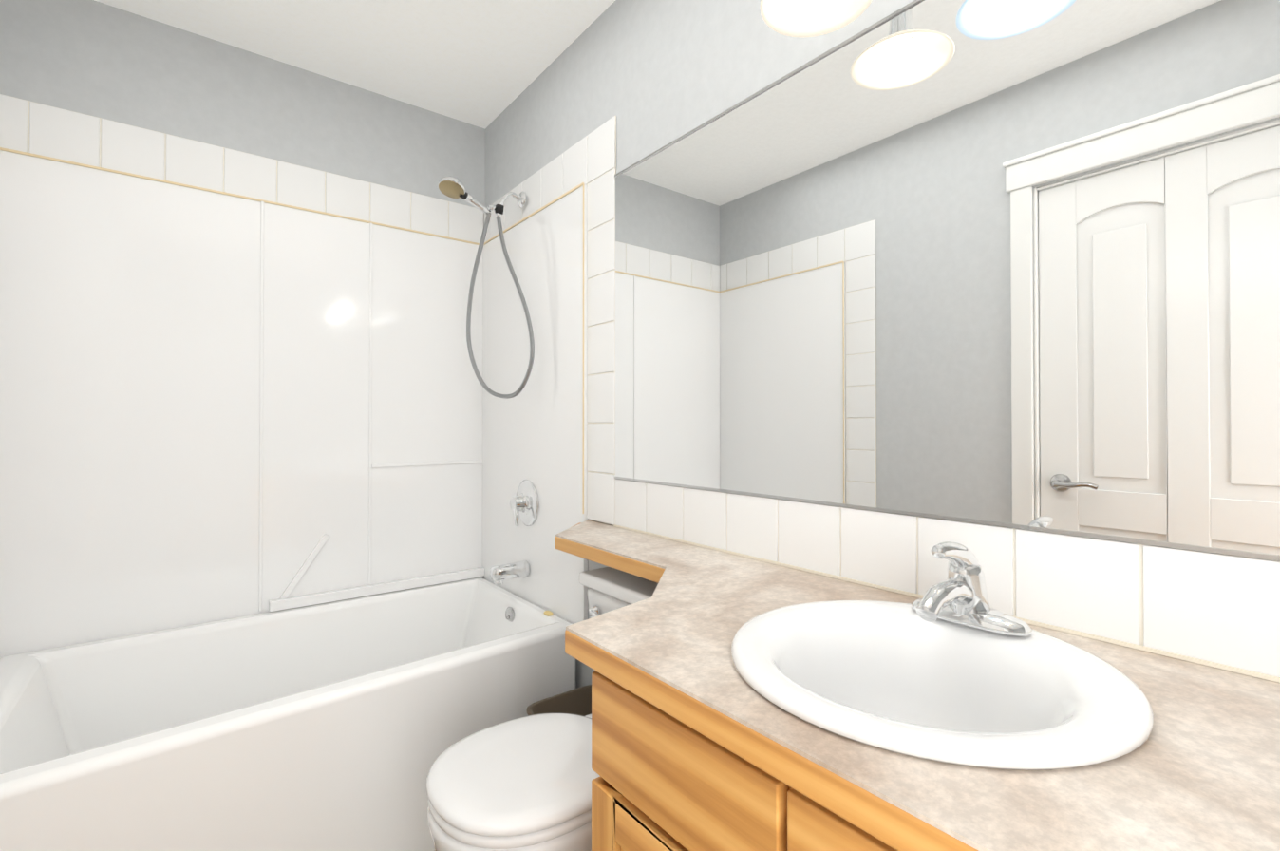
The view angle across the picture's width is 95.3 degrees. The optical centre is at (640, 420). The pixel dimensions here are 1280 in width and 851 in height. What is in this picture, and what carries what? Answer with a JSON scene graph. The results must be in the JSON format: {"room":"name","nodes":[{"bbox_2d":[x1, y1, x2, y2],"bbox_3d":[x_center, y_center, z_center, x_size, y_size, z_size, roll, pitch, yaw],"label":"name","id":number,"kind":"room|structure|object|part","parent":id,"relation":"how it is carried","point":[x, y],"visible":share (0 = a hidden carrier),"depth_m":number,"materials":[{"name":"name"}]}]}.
{"room":"bathroom","nodes":[
{"label":"bathroom","id":0,"kind":"room"},
{"bbox_2d":[0,0,485,207],"bbox_3d":[-1.280,-0.051,2.117,1.460,2.440,0.100,0,-1,-38],"label":"wall","id":1,"kind":"structure","parent":0,"point":[97,59],"depth_m":1.96,"materials":[{"name":"grey paint"}]},
{"bbox_2d":[0,94,483,243],"bbox_3d":[-1.250,-0.838,2.079,1.450,0.159,0.008,0,-1,-38],"label":"wall tiles","id":2,"kind":"structure","parent":1,"relation":"attached to","point":[32,127],"depth_m":1.95,"materials":[{"name":"white tile"}]},
{"bbox_2d":[0,150,587,658],"bbox_3d":[-0.995,-0.022,1.751,1.462,1.476,0.825,0,-1,-38],"label":"wall panels","id":3,"kind":"object","parent":1,"relation":"attached to","point":[216,406],"visible":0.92,"depth_m":1.97,"materials":[{"name":"white plastic"}]},
{"bbox_2d":[1,147,479,244],"bbox_3d":[-1.237,-0.757,2.068,1.423,0.007,0.003,0,-1,-38],"label":"trim","id":4,"kind":"structure","parent":3,"relation":"attached to","point":[230,194],"depth_m":1.93,"materials":[{"name":"beige"}]},
{"bbox_2d":[437,176,534,398],"bbox_3d":[-0.537,-0.472,2.070,0.314,0.787,0.250,0,-1,-38],"label":"shower hose","id":5,"kind":"object","parent":3,"relation":"attached to","point":[452,187],"visible":1,"depth_m":2.11,"materials":[{"name":"silver metal"}]},
{"bbox_2d":[489,479,538,584],"bbox_3d":[-0.471,0.402,2.119,0.140,0.367,0.172,0,-1,-38],"label":"tub faucet","id":6,"kind":"object","parent":3,"relation":"attached to","point":[524,504],"visible":1,"depth_m":2.12,"materials":[{"name":"silver metal"}]},
{"bbox_2d":[483,182,583,513],"bbox_3d":[-0.419,-0.230,2.170,0.003,1.060,0.780,0,-1,-38],"label":"trim","id":7,"kind":"structure","parent":3,"relation":"attached to","point":[582,183],"depth_m":1.86,"materials":[{"name":"beige"}]},
{"bbox_2d":[483,115,616,525],"bbox_3d":[-0.375,-0.299,2.139,0.008,1.235,0.980,0,-1,-38],"label":"wall tiles","id":8,"kind":"structure","parent":1,"relation":"attached to","point":[590,160],"depth_m":1.82,"materials":[{"name":"white tile"}]},
{"bbox_2d":[94,0,615,129],"bbox_3d":[-0.254,-1.322,0.814,1.660,0.080,3.433,0,-1,-38],"label":"ceiling","id":9,"kind":"structure","parent":0,"point":[483,64],"depth_m":1.94,"materials":[{"name":"paint"}]},
{"bbox_2d":[485,0,1279,688],"bbox_3d":[0.357,-0.058,1.281,0.110,2.440,3.433,0,-1,-38],"label":"wall","id":10,"kind":"structure","parent":0,"point":[1006,262],"depth_m":0.98,"materials":[{"name":"grey paint"}]},
{"bbox_2d":[760,0,872,37],"bbox_3d":[0.464,-0.852,0.874,0.247,0.229,0.650,0,-1,-38],"label":"vanity light fixture","id":11,"kind":"object","parent":10,"relation":"attached to","point":[801,18],"visible":1,"depth_m":1.08,"materials":[{"name":"white glass"}]},
{"bbox_3d":[0.312,-0.768,1.027,0.058,0.064,0.058,0,-1,-38],"label":"bulb","id":12,"kind":"part","parent":11,"relation":"part of","materials":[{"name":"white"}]},
{"bbox_2d":[615,478,1279,677],"bbox_3d":[0.619,0.237,0.862,0.008,0.142,2.252,0,-1,-38],"label":"tile backsplash","id":13,"kind":"structure","parent":10,"relation":"attached to","point":[1219,608],"depth_m":0.89,"materials":[{"name":"white tile"}]},
{"bbox_3d":[-0.254,1.198,0.793,1.660,0.080,3.433,0,-1,-38],"label":"floor","id":14,"kind":"structure","parent":0,"visible":0},
{"bbox_2d":[0,577,575,850],"bbox_3d":[-0.964,0.906,1.705,1.419,0.519,0.884,0,-1,-38],"label":"bathtub","id":15,"kind":"object","parent":14,"relation":"on","point":[344,724],"visible":0.81,"depth_m":1.51,"materials":[{"name":"white ceramic"}]},
{"bbox_2d":[426,566,658,850],"bbox_3d":[-0.120,0.779,1.268,0.656,0.766,0.484,0,-1,-38],"label":"toilet","id":16,"kind":"object","parent":14,"relation":"on","point":[522,783],"visible":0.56,"depth_m":1.10,"materials":[{"name":"white ceramic"}]},
{"bbox_3d":[-0.219,0.697,1.191,0.404,0.034,0.364,0,-1,-38],"label":"lid","id":17,"kind":"part","parent":16,"relation":"part of","materials":[{"name":"white ceramic"}]},
{"bbox_3d":[-0.101,0.484,1.455,0.024,0.030,0.090,0,-1,-38],"label":"flush lever","id":18,"kind":"part","parent":16,"relation":"part of","materials":[{"name":"silver metal"}]},
{"bbox_2d":[527,684,591,715],"bbox_3d":[-0.166,0.977,1.613,0.263,0.374,0.198,0,-1,-38],"label":"waste bin","id":19,"kind":"object","parent":14,"relation":"on","point":[576,701],"visible":0.15,"depth_m":1.69,"materials":[{"name":"brown"}]},
{"bbox_2d":[591,675,884,850],"bbox_3d":[0.619,0.750,0.413,0.552,0.811,1.547,0,-1,-38],"label":"bathroom vanity","id":20,"kind":"object","parent":14,"relation":"on","point":[657,787],"depth_m":0.70,"materials":[{"name":"brown wood"}]},
{"bbox_2d":[554,519,1279,850],"bbox_3d":[0.349,0.325,0.747,0.572,0.046,2.400,0,-1,-38],"label":"countertop","id":21,"kind":"structure","parent":20,"relation":"on","point":[1211,781],"depth_m":0.57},
{"bbox_3d":[0.613,0.305,0.858,0.003,0.006,2.248,0,-1,-38],"label":"counter wall trim caulk","id":22,"kind":"part","parent":21,"relation":"part of","materials":[{"name":"white tile"}]},
{"bbox_2d":[900,541,1040,637],"bbox_3d":[0.436,0.229,0.819,0.162,0.120,0.160,0,-1,-38],"label":"faucet","id":23,"kind":"object","parent":21,"relation":"on","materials":[{"name":"silver metal"}]}
]}

